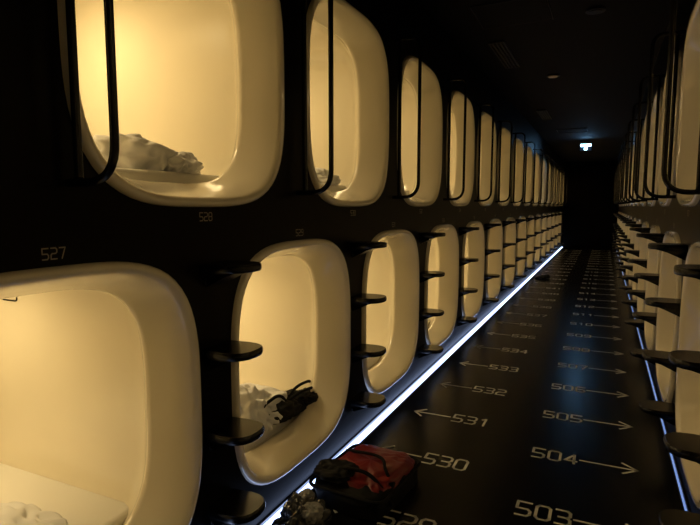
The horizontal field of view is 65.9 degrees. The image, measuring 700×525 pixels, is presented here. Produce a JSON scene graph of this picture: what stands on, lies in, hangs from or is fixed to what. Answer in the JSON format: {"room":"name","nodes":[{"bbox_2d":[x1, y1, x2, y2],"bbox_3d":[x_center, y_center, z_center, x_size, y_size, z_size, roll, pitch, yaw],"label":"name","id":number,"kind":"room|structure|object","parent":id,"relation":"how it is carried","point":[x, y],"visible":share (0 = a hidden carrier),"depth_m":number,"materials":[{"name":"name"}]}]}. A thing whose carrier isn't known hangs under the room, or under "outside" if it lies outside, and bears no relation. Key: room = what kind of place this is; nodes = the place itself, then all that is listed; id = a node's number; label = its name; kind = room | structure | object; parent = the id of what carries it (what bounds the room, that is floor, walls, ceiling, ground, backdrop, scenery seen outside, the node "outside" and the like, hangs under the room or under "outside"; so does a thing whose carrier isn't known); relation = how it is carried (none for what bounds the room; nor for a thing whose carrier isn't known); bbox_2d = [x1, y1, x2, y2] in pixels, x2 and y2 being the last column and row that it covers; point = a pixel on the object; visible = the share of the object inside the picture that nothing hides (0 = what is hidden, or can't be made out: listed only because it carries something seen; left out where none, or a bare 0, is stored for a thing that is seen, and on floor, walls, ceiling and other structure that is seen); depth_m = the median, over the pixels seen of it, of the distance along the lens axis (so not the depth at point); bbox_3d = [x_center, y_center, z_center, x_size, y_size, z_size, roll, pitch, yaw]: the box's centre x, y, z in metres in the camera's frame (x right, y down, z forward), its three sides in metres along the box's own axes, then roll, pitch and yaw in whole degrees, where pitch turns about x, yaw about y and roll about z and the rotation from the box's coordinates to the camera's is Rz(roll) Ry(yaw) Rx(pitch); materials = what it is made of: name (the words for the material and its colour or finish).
{"room":"capsule hotel","nodes":[
{"label":"capsule hotel","id":0,"kind":"room"},
{"bbox_2d":[0,0,564,524],"bbox_3d":[2.203,-0.834,7.585,0.001,2.781,22.688,3,7,25],"label":"wall","id":1,"kind":"structure","parent":0,"point":[99,223],"depth_m":2.00,"materials":[{"name":"black laminate"}]},
{"bbox_2d":[41,247,65,260],"bbox_3d":[-0.744,-0.023,1.357,0.001,0.032,0.067,3,7,25],"label":"number label","id":2,"kind":"object","parent":1,"relation":"attached to","point":[52,247],"visible":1,"depth_m":1.35,"materials":[{"name":"white paint"}]},
{"bbox_2d":[65,0,118,186],"bbox_3d":[-0.640,-0.689,1.296,0.182,1.006,0.022,3,7,25],"label":"grab rail","id":3,"kind":"object","parent":1,"relation":"attached to","point":[79,181],"visible":1,"depth_m":1.32,"materials":[{"name":"black"}]},
{"bbox_2d":[0,261,201,524],"bbox_3d":[-1.669,0.485,1.846,2.085,1.045,1.030,3,7,25],"label":"capsule","id":4,"kind":"object","parent":1,"relation":"attached to","point":[101,404],"visible":0.99,"depth_m":1.96,"materials":[{"name":"beige plastic"}]},
{"bbox_2d":[0,501,67,524],"bbox_3d":[-1.150,0.853,1.670,0.504,0.087,0.446,3,7,25],"label":"duvet","id":5,"kind":"object","parent":4,"relation":"on","point":[11,512],"depth_m":1.78,"materials":[{"name":"white fabric"}]},
{"bbox_2d":[57,0,284,206],"bbox_3d":[-1.430,-0.754,2.230,2.085,1.045,1.030,3,7,25],"label":"capsule","id":6,"kind":"object","parent":1,"relation":"attached to","point":[201,89],"visible":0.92,"depth_m":2.32,"materials":[{"name":"beige plastic"}]},
{"bbox_2d":[93,133,178,170],"bbox_3d":[-0.852,-0.424,2.119,0.386,0.153,0.411,1,6,8],"label":"duvet","id":7,"kind":"object","parent":6,"relation":"on","point":[135,151],"depth_m":1.96,"materials":[{"name":"white fabric"}]},
{"bbox_2d":[163,151,203,173],"bbox_3d":[-0.727,-0.398,2.151,0.250,0.092,0.263,1,6,8],"label":"duvet","id":8,"kind":"object","parent":6,"relation":"on","point":[174,162],"depth_m":2.06,"materials":[{"name":"white fabric"}]},
{"bbox_2d":[199,260,265,524],"bbox_3d":[-0.403,0.483,1.933,0.177,0.967,0.180,3,7,25],"label":"ladder","id":9,"kind":"object","parent":1,"relation":"attached to","point":[237,506],"visible":1,"depth_m":1.90,"materials":[{"name":"black plastic"}]},
{"bbox_2d":[231,238,350,485],"bbox_3d":[-1.153,0.371,2.938,2.085,1.045,1.030,3,7,25],"label":"capsule","id":10,"kind":"object","parent":1,"relation":"attached to","point":[297,306],"visible":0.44,"depth_m":2.94,"materials":[{"name":"beige plastic"}]},
{"bbox_2d":[240,383,286,429],"bbox_3d":[-0.619,0.708,2.794,0.668,0.146,0.439,1,6,14],"label":"duvet","id":11,"kind":"object","parent":10,"relation":"on","point":[253,406],"depth_m":2.62,"materials":[{"name":"white fabric"}]},
{"bbox_2d":[264,380,317,424],"bbox_3d":[-0.333,0.707,2.855,0.228,0.122,0.541,3,7,29],"label":"handbag","id":12,"kind":"object","parent":10,"relation":"on","point":[296,402],"visible":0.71,"depth_m":2.81,"materials":[{"name":"black fabric"}]},
{"bbox_2d":[296,0,333,194],"bbox_3d":[-0.153,-0.796,2.327,0.182,1.006,0.022,3,7,25],"label":"grab rail","id":13,"kind":"object","parent":1,"relation":"attached to","point":[326,186],"visible":1,"depth_m":2.32,"materials":[{"name":"black"}]},
{"bbox_2d":[306,0,388,206],"bbox_3d":[-0.914,-0.867,3.321,2.085,1.045,1.030,3,7,25],"label":"capsule","id":14,"kind":"object","parent":1,"relation":"attached to","point":[361,75],"visible":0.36,"depth_m":3.32,"materials":[{"name":"beige plastic"}]},
{"bbox_2d":[315,167,340,184],"bbox_3d":[-0.257,-0.526,3.306,0.378,0.109,0.318,2,6,19],"label":"duvet","id":15,"kind":"object","parent":14,"relation":"on","point":[322,174],"depth_m":3.22,"materials":[{"name":"white fabric"}]},
{"bbox_2d":[350,241,386,411],"bbox_3d":[0.113,0.370,3.025,0.177,0.967,0.180,3,7,25],"label":"ladder","id":16,"kind":"object","parent":1,"relation":"attached to","point":[362,400],"visible":0.98,"depth_m":2.99,"materials":[{"name":"black plastic"}]},
{"bbox_2d":[361,229,419,393],"bbox_3d":[-0.638,0.258,4.029,2.085,1.045,1.030,3,7,25],"label":"capsule","id":17,"kind":"object","parent":1,"relation":"attached to","point":[391,271],"visible":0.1,"depth_m":4.02,"materials":[{"name":"beige plastic"}]},
{"bbox_2d":[392,36,421,198],"bbox_3d":[0.362,-0.909,3.418,0.182,1.006,0.022,3,7,25],"label":"grab rail","id":18,"kind":"object","parent":1,"relation":"attached to","point":[401,39],"visible":1,"depth_m":3.40,"materials":[{"name":"black"}]},
{"bbox_2d":[397,55,442,206],"bbox_3d":[-0.399,-0.980,4.413,2.085,1.045,1.030,3,7,25],"label":"capsule","id":19,"kind":"object","parent":1,"relation":"attached to","point":[431,97],"visible":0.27,"depth_m":4.41,"materials":[{"name":"beige plastic"}]},
{"bbox_2d":[417,232,445,357],"bbox_3d":[0.628,0.256,4.116,0.177,0.967,0.180,3,7,25],"label":"ladder","id":20,"kind":"object","parent":1,"relation":"attached to","point":[423,350],"visible":0.93,"depth_m":4.07,"materials":[{"name":"black plastic"}]},
{"bbox_2d":[424,224,458,345],"bbox_3d":[-0.122,0.145,5.121,2.085,1.045,1.030,3,7,25],"label":"capsule","id":21,"kind":"object","parent":1,"relation":"attached to","point":[442,253],"visible":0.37,"depth_m":5.11,"materials":[{"name":"beige plastic"}]},
{"bbox_2d":[443,78,466,200],"bbox_3d":[0.877,-1.022,4.510,0.182,1.006,0.022,3,7,25],"label":"grab rail","id":22,"kind":"object","parent":1,"relation":"attached to","point":[452,79],"visible":1,"depth_m":4.49,"materials":[{"name":"black"}]},
{"bbox_2d":[446,90,474,206],"bbox_3d":[0.117,-1.094,5.505,2.085,1.045,1.030,3,7,25],"label":"capsule","id":23,"kind":"object","parent":1,"relation":"attached to","point":[457,98],"visible":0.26,"depth_m":5.49,"materials":[{"name":"beige plastic"}]},
{"bbox_2d":[457,227,478,326],"bbox_3d":[1.143,0.143,5.208,0.177,0.967,0.180,3,7,25],"label":"ladder","id":24,"kind":"object","parent":1,"relation":"attached to","point":[461,320],"visible":0.88,"depth_m":5.16,"materials":[{"name":"black"}]},
{"bbox_2d":[461,221,484,316],"bbox_3d":[0.393,0.032,6.213,2.085,1.045,1.030,3,7,25],"label":"capsule","id":25,"kind":"object","parent":1,"relation":"attached to","point":[472,275],"visible":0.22,"depth_m":6.19,"materials":[{"name":"beige plastic"}]},
{"bbox_2d":[474,103,493,201],"bbox_3d":[1.393,-1.136,5.601,0.182,1.006,0.022,3,7,25],"label":"grab rail","id":26,"kind":"object","parent":1,"relation":"attached to","point":[483,104],"visible":1,"depth_m":5.59,"materials":[{"name":"black"}]},
{"bbox_2d":[476,112,496,206],"bbox_3d":[0.632,-1.207,6.596,2.085,1.045,1.030,3,7,25],"label":"capsule","id":27,"kind":"object","parent":1,"relation":"attached to","point":[486,119],"visible":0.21,"depth_m":6.57,"materials":[{"name":"beige plastic"}]},
{"bbox_2d":[482,223,500,305],"bbox_3d":[1.659,0.030,6.299,0.177,0.967,0.180,3,7,25],"label":"ladder","id":28,"kind":"object","parent":1,"relation":"attached to","point":[487,226],"visible":0.91,"depth_m":6.25,"materials":[{"name":"black plastic"}]},
{"bbox_2d":[486,218,502,297],"bbox_3d":[0.909,-0.081,7.304,2.085,1.045,1.030,3,7,25],"label":"capsule","id":29,"kind":"object","parent":1,"relation":"attached to","point":[495,234],"visible":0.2,"depth_m":7.28,"materials":[{"name":"beige plastic"}]},
{"bbox_2d":[495,120,512,202],"bbox_3d":[1.909,-1.249,6.693,0.182,1.006,0.022,3,7,25],"label":"grab rail","id":30,"kind":"object","parent":1,"relation":"attached to","point":[510,122],"visible":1,"depth_m":6.68,"materials":[{"name":"black"}]},
{"bbox_2d":[497,126,511,206],"bbox_3d":[1.148,-1.320,7.688,2.085,1.045,1.030,3,7,25],"label":"capsule","id":31,"kind":"object","parent":1,"relation":"attached to","point":[505,138],"visible":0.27,"depth_m":7.66,"materials":[{"name":"beige plastic"}]},
{"bbox_2d":[500,221,516,290],"bbox_3d":[2.175,-0.083,7.391,0.177,0.967,0.180,3,7,25],"label":"ladder","id":32,"kind":"object","parent":1,"relation":"attached to","point":[504,223],"visible":1,"depth_m":7.34,"materials":[{"name":"black"}]},
{"bbox_2d":[503,217,515,284],"bbox_3d":[1.424,-0.195,8.396,2.085,1.045,1.030,3,7,25],"label":"capsule","id":33,"kind":"object","parent":1,"relation":"attached to","point":[509,253],"visible":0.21,"depth_m":8.37,"materials":[{"name":"beige plastic"}]},
{"bbox_2d":[512,137,523,206],"bbox_3d":[1.663,-1.433,8.779,2.085,1.045,1.030,3,7,25],"label":"capsule","id":34,"kind":"object","parent":1,"relation":"attached to","point":[519,145],"visible":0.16,"depth_m":8.75,"materials":[{"name":"beige plastic"}]},
{"bbox_2d":[510,132,525,202],"bbox_3d":[2.424,-1.362,7.785,0.182,1.006,0.022,3,7,25],"label":"grab rail","id":35,"kind":"object","parent":1,"relation":"attached to","point":[518,132],"visible":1,"depth_m":7.77,"materials":[{"name":"black metal"}]},
{"bbox_2d":[516,216,525,274],"bbox_3d":[1.940,-0.308,9.488,2.085,1.045,1.030,3,7,25],"label":"capsule","id":36,"kind":"object","parent":1,"relation":"attached to","point":[521,227],"visible":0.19,"depth_m":9.46,"materials":[{"name":"beige plastic"}]},
{"bbox_2d":[514,219,527,279],"bbox_3d":[2.690,-0.196,8.482,0.177,0.967,0.180,3,7,25],"label":"ladder","id":37,"kind":"object","parent":1,"relation":"attached to","point":[516,276],"visible":0.92,"depth_m":8.43,"materials":[{"name":"black plastic"}]},
{"bbox_2d":[523,145,532,206],"bbox_3d":[2.179,-1.546,9.871,2.085,1.045,1.030,3,7,25],"label":"capsule","id":38,"kind":"object","parent":1,"relation":"attached to","point":[529,169],"visible":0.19,"depth_m":9.85,"materials":[{"name":"beige plastic"}]},
{"bbox_2d":[522,142,535,203],"bbox_3d":[2.939,-1.475,8.876,0.182,1.006,0.022,3,7,25],"label":"grab rail","id":39,"kind":"object","parent":1,"relation":"attached to","point":[524,202],"visible":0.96,"depth_m":8.87,"materials":[{"name":"black metal"}]},
{"bbox_2d":[526,215,534,266],"bbox_3d":[2.455,-0.421,10.579,2.085,1.045,1.030,3,7,25],"label":"capsule","id":40,"kind":"object","parent":1,"relation":"attached to","point":[530,225],"visible":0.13,"depth_m":10.55,"materials":[{"name":"beige plastic"}]},
{"bbox_2d":[524,218,536,271],"bbox_3d":[3.205,-0.309,9.574,0.177,0.967,0.180,3,7,25],"label":"ladder","id":41,"kind":"object","parent":1,"relation":"attached to","point":[529,219],"visible":0.84,"depth_m":9.53,"materials":[{"name":"black metal"}]},
{"bbox_2d":[532,152,539,206],"bbox_3d":[2.694,-1.659,10.963,2.085,1.045,1.030,3,7,25],"label":"capsule","id":42,"kind":"object","parent":1,"relation":"attached to","point":[537,162],"visible":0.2,"depth_m":10.94,"materials":[{"name":"beige plastic"}]},
{"bbox_2d":[531,149,542,203],"bbox_3d":[3.455,-1.588,9.968,0.182,1.006,0.022,3,7,25],"label":"grab rail","id":43,"kind":"object","parent":1,"relation":"attached to","point":[533,149],"visible":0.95,"depth_m":9.94,"materials":[{"name":"black metal"}]},
{"bbox_2d":[534,214,540,264],"bbox_3d":[2.971,-0.534,11.671,2.085,1.045,1.030,3,7,25],"label":"capsule","id":44,"kind":"object","parent":1,"relation":"attached to","point":[537,239],"visible":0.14,"depth_m":11.64,"materials":[{"name":"beige plastic"}]},
{"bbox_2d":[533,216,543,264],"bbox_3d":[3.721,-0.423,10.666,0.177,0.967,0.180,3,7,25],"label":"ladder","id":45,"kind":"object","parent":1,"relation":"attached to","point":[537,217],"visible":0.8,"depth_m":10.62,"materials":[{"name":"black"}]},
{"bbox_2d":[539,157,545,206],"bbox_3d":[3.210,-1.773,12.054,2.085,1.045,1.030,3,7,25],"label":"capsule","id":46,"kind":"object","parent":1,"relation":"attached to","point":[544,162],"visible":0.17,"depth_m":12.01,"materials":[{"name":"beige plastic"}]},
{"bbox_2d":[540,213,546,255],"bbox_3d":[3.486,-0.647,12.762,2.085,1.045,1.030,3,7,25],"label":"capsule","id":47,"kind":"object","parent":1,"relation":"attached to","point":[544,220],"visible":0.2,"depth_m":12.73,"materials":[{"name":"beige plastic"}]},
{"bbox_2d":[538,154,548,203],"bbox_3d":[3.970,-1.702,11.060,0.182,1.006,0.022,3,7,25],"label":"grab rail","id":48,"kind":"object","parent":1,"relation":"attached to","point":[544,154],"visible":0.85,"depth_m":11.03,"materials":[{"name":"black metal"}]},
{"bbox_2d":[539,216,549,259],"bbox_3d":[4.237,-0.536,11.757,0.177,0.967,0.180,3,7,25],"label":"ladder","id":49,"kind":"object","parent":1,"relation":"attached to","point":[542,230],"visible":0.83,"depth_m":11.71,"materials":[{"name":"black"}]},
{"bbox_2d":[545,162,550,206],"bbox_3d":[3.725,-1.886,13.146,2.085,1.045,1.030,3,7,25],"label":"capsule","id":50,"kind":"object","parent":1,"relation":"attached to","point":[546,205],"visible":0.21,"depth_m":13.08,"materials":[{"name":"beige plastic"}]},
{"bbox_2d":[546,213,550,254],"bbox_3d":[4.002,-0.760,13.854,2.085,1.045,1.030,3,7,25],"label":"capsule","id":51,"kind":"object","parent":1,"relation":"attached to","point":[548,233],"visible":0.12,"depth_m":13.82,"materials":[{"name":"beige plastic"}]},
{"bbox_2d":[545,159,553,203],"bbox_3d":[4.486,-1.815,12.151,0.182,1.006,0.022,3,7,25],"label":"grab rail","id":52,"kind":"object","parent":1,"relation":"attached to","point":[546,159],"visible":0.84,"depth_m":12.13,"materials":[{"name":"black metal"}]},
{"bbox_2d":[550,212,554,250],"bbox_3d":[4.517,-0.874,14.946,2.085,1.045,1.030,3,7,25],"label":"capsule","id":53,"kind":"object","parent":1,"relation":"attached to","point":[553,217],"visible":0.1,"depth_m":14.90,"materials":[{"name":"beige plastic"}]},
{"bbox_2d":[550,166,554,206],"bbox_3d":[4.241,-1.999,14.238,2.085,1.045,1.030,3,7,25],"label":"capsule","id":54,"kind":"object","parent":1,"relation":"attached to","point":[551,205],"visible":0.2,"depth_m":14.13,"materials":[{"name":"beige plastic"}]},
{"bbox_2d":[551,163,558,203],"bbox_3d":[5.001,-1.928,13.243,0.182,1.006,0.022,3,7,25],"label":"grab rail","id":55,"kind":"object","parent":1,"relation":"attached to","point":[551,163],"visible":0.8,"depth_m":13.23,"materials":[{"name":"black metal"}]},
{"bbox_2d":[554,212,558,244],"bbox_3d":[5.033,-0.987,16.037,2.085,1.045,1.030,3,7,25],"label":"capsule","id":56,"kind":"object","parent":1,"relation":"attached to","point":[556,217],"visible":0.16,"depth_m":16.00,"materials":[{"name":"beige plastic"}]},
{"bbox_2d":[553,166,561,204],"bbox_3d":[5.517,-2.041,14.334,0.182,1.006,0.022,3,7,25],"label":"grab rail","id":57,"kind":"object","parent":1,"relation":"attached to","point":[556,166],"visible":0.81,"depth_m":14.32,"materials":[{"name":"black metal"}]},
{"bbox_2d":[558,211,561,242],"bbox_3d":[5.548,-1.100,17.129,2.085,1.045,1.030,3,7,25],"label":"capsule","id":58,"kind":"object","parent":1,"relation":"attached to","point":[560,216],"visible":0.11,"depth_m":17.09,"materials":[{"name":"beige plastic"}]},
{"bbox_2d":[558,169,564,204],"bbox_3d":[6.032,-2.154,15.426,0.182,1.006,0.022,3,7,25],"label":"grab rail","id":59,"kind":"object","parent":1,"relation":"attached to","point":[558,169],"visible":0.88,"depth_m":15.41,"materials":[{"name":"black metal"}]},
{"bbox_2d":[313,247,682,524],"bbox_3d":[2.947,0.586,7.381,1.644,0.001,22.688,3,7,25],"label":"floor","id":60,"kind":"structure","parent":0,"point":[501,470],"depth_m":3.36,"materials":[{"name":"black plastic"}]},
{"bbox_2d":[271,488,332,524],"bbox_3d":[-0.197,1.044,2.251,0.225,0.139,0.309,3,7,25],"label":"plastic bag","id":61,"kind":"object","parent":60,"relation":"on","point":[303,507],"visible":1,"depth_m":2.21,"materials":[{"name":"grey plastic"}]},
{"bbox_2d":[309,444,420,520],"bbox_3d":[0.085,1.002,2.588,0.407,0.158,0.515,3,7,29],"label":"duffel bag","id":62,"kind":"object","parent":60,"relation":"on","point":[365,481],"visible":0.99,"depth_m":2.45,"materials":[{"name":"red fabric"}]},
{"bbox_2d":[258,246,562,524],"bbox_3d":[2.227,0.538,7.717,0.051,0.025,22.642,3,7,25],"label":"strip light","id":63,"kind":"object","parent":60,"relation":"on","point":[381,417],"visible":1,"depth_m":3.83,"materials":[{"name":"white plastic"}]},
{"bbox_2d":[333,250,637,524],"bbox_3d":[3.594,0.440,8.763,1.299,0.001,17.732,3,7,25],"label":"floor markings","id":64,"kind":"object","parent":60,"relation":"on","point":[538,325],"depth_m":3.36,"materials":[{"name":"paint"}]},
{"bbox_2d":[645,360,658,400],"bbox_3d":[2.294,0.881,4.094,0.019,0.089,1.221,3,7,25],"label":"strip light","id":65,"kind":"object","parent":60,"relation":"on","point":[656,398],"depth_m":4.11,"materials":[{"name":"white plastic"}]},
{"bbox_2d":[660,418,667,434],"bbox_3d":[1.876,0.972,3.210,0.019,0.087,0.387,3,7,25],"label":"strip light","id":66,"kind":"object","parent":60,"relation":"on","point":[663,424],"depth_m":3.28,"materials":[{"name":"white plastic"}]},
{"bbox_2d":[668,452,689,511],"bbox_3d":[1.587,1.036,2.597,0.019,0.089,0.780,3,7,25],"label":"strip light","id":67,"kind":"object","parent":60,"relation":"on","point":[683,499],"depth_m":2.60,"materials":[{"name":"white plastic"}]},
{"bbox_2d":[418,0,670,161],"bbox_3d":[2.947,-2.181,7.095,1.644,0.001,22.688,3,7,25],"label":"ceiling","id":68,"kind":"structure","parent":0,"point":[601,61],"depth_m":5.34,"materials":[{"name":"black paint"}]},
{"bbox_2d":[487,40,519,68],"bbox_3d":[1.475,-1.968,5.139,0.144,0.017,0.952,3,7,25],"label":"ceiling vent","id":69,"kind":"object","parent":68,"relation":"attached to","point":[500,42],"depth_m":5.08,"materials":[{"name":"black metal"}]},
{"bbox_2d":[536,109,551,119],"bbox_3d":[3.042,-2.312,8.459,0.144,0.017,0.952,3,7,25],"label":"ceiling vent","id":70,"kind":"object","parent":68,"relation":"attached to","point":[541,110],"depth_m":8.39,"materials":[{"name":"black metal"}]},
{"bbox_2d":[580,139,591,150],"bbox_3d":[5.082,-2.529,11.634,0.238,0.242,0.046,3,7,25],"label":"exit sign","id":71,"kind":"object","parent":68,"relation":"hanging from","point":[583,146],"visible":1,"depth_m":11.62,"materials":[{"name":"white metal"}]},
{"bbox_2d":[585,6,605,14],"bbox_3d":[1.800,-1.844,3.957,0.138,0.021,0.138,3,7,25],"label":"smoke detector","id":72,"kind":"object","parent":68,"relation":"attached to","point":[598,9],"visible":1,"depth_m":3.94,"materials":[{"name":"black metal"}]},
{"bbox_2d":[556,128,587,132],"bbox_3d":[4.217,-2.502,10.245,0.532,0.010,0.532,3,7,25],"label":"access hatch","id":73,"kind":"object","parent":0,"point":[572,130],"depth_m":10.22,"materials":[{"name":"black metal"}]},
{"bbox_2d":[562,161,619,248],"bbox_3d":[7.770,-1.857,17.451,1.644,2.781,0.001,3,7,25],"label":"wall","id":74,"kind":"structure","parent":0,"point":[588,218],"depth_m":17.46,"materials":[{"name":"black paint"}]},
{"bbox_2d":[618,0,699,513],"bbox_3d":[3.691,-0.762,6.890,0.001,2.781,22.688,3,7,25],"label":"wall","id":75,"kind":"structure","parent":0,"point":[687,226],"depth_m":3.57,"materials":[{"name":"black laminate"}]},
{"bbox_2d":[614,217,625,264],"bbox_3d":[5.282,-0.410,10.542,0.177,0.967,0.180,3,7,25],"label":"ladder","id":76,"kind":"object","parent":75,"relation":"attached to","point":[621,233],"visible":0.59,"depth_m":10.49,"materials":[{"name":"black"}]},
{"bbox_2d":[617,154,625,203],"bbox_3d":[5.537,-1.692,10.962,0.182,1.006,0.022,3,7,25],"label":"grab rail","id":77,"kind":"object","parent":75,"relation":"attached to","point":[623,154],"visible":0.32,"depth_m":10.98,"materials":[{"name":"black metal"}]},
{"bbox_2d":[616,218,628,272],"bbox_3d":[4.766,-0.297,9.451,0.177,0.967,0.180,3,7,25],"label":"ladder","id":78,"kind":"object","parent":75,"relation":"attached to","point":[622,236],"visible":0.54,"depth_m":9.39,"materials":[{"name":"black"}]},
{"bbox_2d":[618,148,629,203],"bbox_3d":[5.021,-1.578,9.871,0.182,1.006,0.022,3,7,25],"label":"grab rail","id":79,"kind":"object","parent":75,"relation":"attached to","point":[626,148],"visible":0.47,"depth_m":9.87,"materials":[{"name":"black metal"}]},
{"bbox_2d":[617,219,631,281],"bbox_3d":[4.251,-0.183,8.359,0.177,0.967,0.180,3,7,25],"label":"ladder","id":80,"kind":"object","parent":75,"relation":"attached to","point":[621,239],"visible":0.63,"depth_m":8.29,"materials":[{"name":"black"}]},
{"bbox_2d":[619,221,635,289],"bbox_3d":[3.735,-0.070,7.267,0.177,0.967,0.180,3,7,25],"label":"ladder","id":81,"kind":"object","parent":75,"relation":"attached to","point":[630,245],"visible":0.64,"depth_m":7.21,"materials":[{"name":"black"}]},
{"bbox_2d":[620,141,634,202],"bbox_3d":[4.506,-1.465,8.779,0.182,1.006,0.022,3,7,25],"label":"grab rail","id":82,"kind":"object","parent":75,"relation":"attached to","point":[626,141],"visible":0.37,"depth_m":8.80,"materials":[{"name":"black metal"}]},
{"bbox_2d":[626,216,631,274],"bbox_3d":[5.513,-0.199,8.435,2.085,1.045,1.030,3,7,25],"label":"capsule","id":83,"kind":"object","parent":75,"relation":"attached to","point":[630,217],"visible":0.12,"depth_m":9.26,"materials":[{"name":"beige plastic"}]},
{"bbox_2d":[622,131,636,202],"bbox_3d":[3.990,-1.352,7.688,0.182,1.006,0.022,3,7,25],"label":"grab rail","id":84,"kind":"object","parent":75,"relation":"attached to","point":[635,132],"visible":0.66,"depth_m":7.69,"materials":[{"name":"black metal"}]},
{"bbox_2d":[621,224,641,307],"bbox_3d":[3.220,0.043,6.176,0.177,0.967,0.180,3,7,25],"label":"ladder","id":85,"kind":"object","parent":75,"relation":"attached to","point":[633,303],"visible":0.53,"depth_m":6.12,"materials":[{"name":"black"}]},
{"bbox_2d":[629,217,635,285],"bbox_3d":[4.997,-0.085,7.343,2.085,1.045,1.030,3,7,25],"label":"capsule","id":86,"kind":"object","parent":75,"relation":"attached to","point":[632,239],"visible":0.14,"depth_m":8.17,"materials":[{"name":"beige plastic"}]},
{"bbox_2d":[624,119,644,201],"bbox_3d":[3.475,-1.239,6.596,0.182,1.006,0.022,3,7,25],"label":"grab rail","id":87,"kind":"object","parent":75,"relation":"attached to","point":[629,123],"visible":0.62,"depth_m":6.59,"materials":[{"name":"black"}]},
{"bbox_2d":[632,219,640,299],"bbox_3d":[4.481,0.028,6.252,2.085,1.045,1.030,3,7,25],"label":"capsule","id":88,"kind":"object","parent":75,"relation":"attached to","point":[637,239],"visible":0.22,"depth_m":7.08,"materials":[{"name":"beige plastic"}]},
{"bbox_2d":[624,227,650,330],"bbox_3d":[2.704,0.156,5.084,0.177,0.967,0.180,3,7,25],"label":"ladder","id":89,"kind":"object","parent":75,"relation":"attached to","point":[637,323],"visible":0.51,"depth_m":5.03,"materials":[{"name":"black"}]},
{"bbox_2d":[635,125,643,206],"bbox_3d":[4.739,-1.215,6.675,2.085,1.045,1.030,3,7,25],"label":"capsule","id":90,"kind":"object","parent":75,"relation":"attached to","point":[636,203],"visible":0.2,"depth_m":6.70,"materials":[{"name":"beige plastic"}]},
{"bbox_2d":[628,101,652,201],"bbox_3d":[2.959,-1.126,5.504,0.182,1.006,0.022,3,7,25],"label":"grab rail","id":91,"kind":"object","parent":75,"relation":"attached to","point":[643,102],"visible":0.6,"depth_m":5.52,"materials":[{"name":"black"}]},
{"bbox_2d":[637,221,648,319],"bbox_3d":[3.966,0.141,5.160,2.085,1.045,1.030,3,7,25],"label":"capsule","id":92,"kind":"object","parent":75,"relation":"attached to","point":[643,254],"visible":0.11,"depth_m":5.98,"materials":[{"name":"beige plastic"}]},
{"bbox_2d":[640,113,650,206],"bbox_3d":[4.224,-1.102,5.583,2.085,1.045,1.030,3,7,25],"label":"capsule","id":93,"kind":"object","parent":75,"relation":"attached to","point":[642,204],"visible":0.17,"depth_m":6.43,"materials":[{"name":"beige plastic"}]},
{"bbox_2d":[630,233,664,364],"bbox_3d":[2.189,0.269,3.993,0.177,0.967,0.180,3,7,25],"label":"ladder","id":94,"kind":"object","parent":75,"relation":"attached to","point":[649,317],"visible":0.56,"depth_m":3.93,"materials":[{"name":"black"}]},
{"bbox_2d":[634,74,665,200],"bbox_3d":[2.444,-1.012,4.413,0.182,1.006,0.022,3,7,25],"label":"grab rail","id":95,"kind":"object","parent":75,"relation":"attached to","point":[661,75],"visible":0.94,"depth_m":4.41,"materials":[{"name":"black"}]},
{"bbox_2d":[644,225,660,349],"bbox_3d":[3.450,0.254,4.069,2.085,1.045,1.030,3,7,25],"label":"capsule","id":96,"kind":"object","parent":75,"relation":"attached to","point":[654,256],"visible":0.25,"depth_m":4.87,"materials":[{"name":"beige plastic"}]},
{"bbox_2d":[647,86,662,206],"bbox_3d":[3.708,-0.989,4.492,2.085,1.045,1.030,3,7,25],"label":"capsule","id":97,"kind":"object","parent":75,"relation":"attached to","point":[651,203],"visible":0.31,"depth_m":5.25,"materials":[{"name":"beige plastic"}]},
{"bbox_2d":[639,243,687,425],"bbox_3d":[1.673,0.382,2.901,0.177,0.967,0.180,3,7,25],"label":"ladder","id":98,"kind":"object","parent":75,"relation":"attached to","point":[665,411],"visible":0.78,"depth_m":2.85,"materials":[{"name":"black plastic"}]},
{"bbox_2d":[643,29,685,198],"bbox_3d":[1.928,-0.899,3.321,0.182,1.006,0.022,3,7,25],"label":"grab rail","id":99,"kind":"object","parent":75,"relation":"attached to","point":[677,32],"visible":0.92,"depth_m":3.32,"materials":[{"name":"black"}]},
{"bbox_2d":[655,230,681,402],"bbox_3d":[2.935,0.367,2.977,2.085,1.045,1.030,3,7,25],"label":"capsule","id":100,"kind":"object","parent":75,"relation":"attached to","point":[667,325],"visible":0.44,"depth_m":3.77,"materials":[{"name":"beige plastic"}]},
{"bbox_2d":[658,49,681,206],"bbox_3d":[3.193,-0.875,3.400,2.085,1.045,1.030,3,7,25],"label":"capsule","id":101,"kind":"object","parent":75,"relation":"attached to","point":[661,187],"visible":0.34,"depth_m":3.65,"materials":[{"name":"beige plastic"}]},
{"bbox_2d":[658,264,699,524],"bbox_3d":[1.158,0.496,1.809,0.177,0.967,0.180,3,7,25],"label":"ladder","id":102,"kind":"object","parent":75,"relation":"attached to","point":[686,446],"visible":1,"depth_m":1.81,"materials":[{"name":"black plastic"}]},
{"bbox_2d":[661,0,699,194],"bbox_3d":[1.413,-0.786,2.229,0.182,1.006,0.022,3,7,25],"label":"grab rail","id":103,"kind":"object","parent":75,"relation":"attached to","point":[673,10],"visible":1,"depth_m":2.26,"materials":[{"name":"black"}]},
{"bbox_2d":[675,241,699,508],"bbox_3d":[2.420,0.481,1.885,2.085,1.045,1.030,3,7,25],"label":"capsule","id":104,"kind":"object","parent":75,"relation":"attached to","point":[687,397],"visible":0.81,"depth_m":2.71,"materials":[{"name":"beige plastic"}]},
{"bbox_2d":[676,0,699,206],"bbox_3d":[2.677,-0.762,2.308,2.085,1.045,1.030,3,7,25],"label":"capsule","id":105,"kind":"object","parent":75,"relation":"attached to","point":[689,106],"visible":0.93,"depth_m":3.13,"materials":[{"name":"beige plastic"}]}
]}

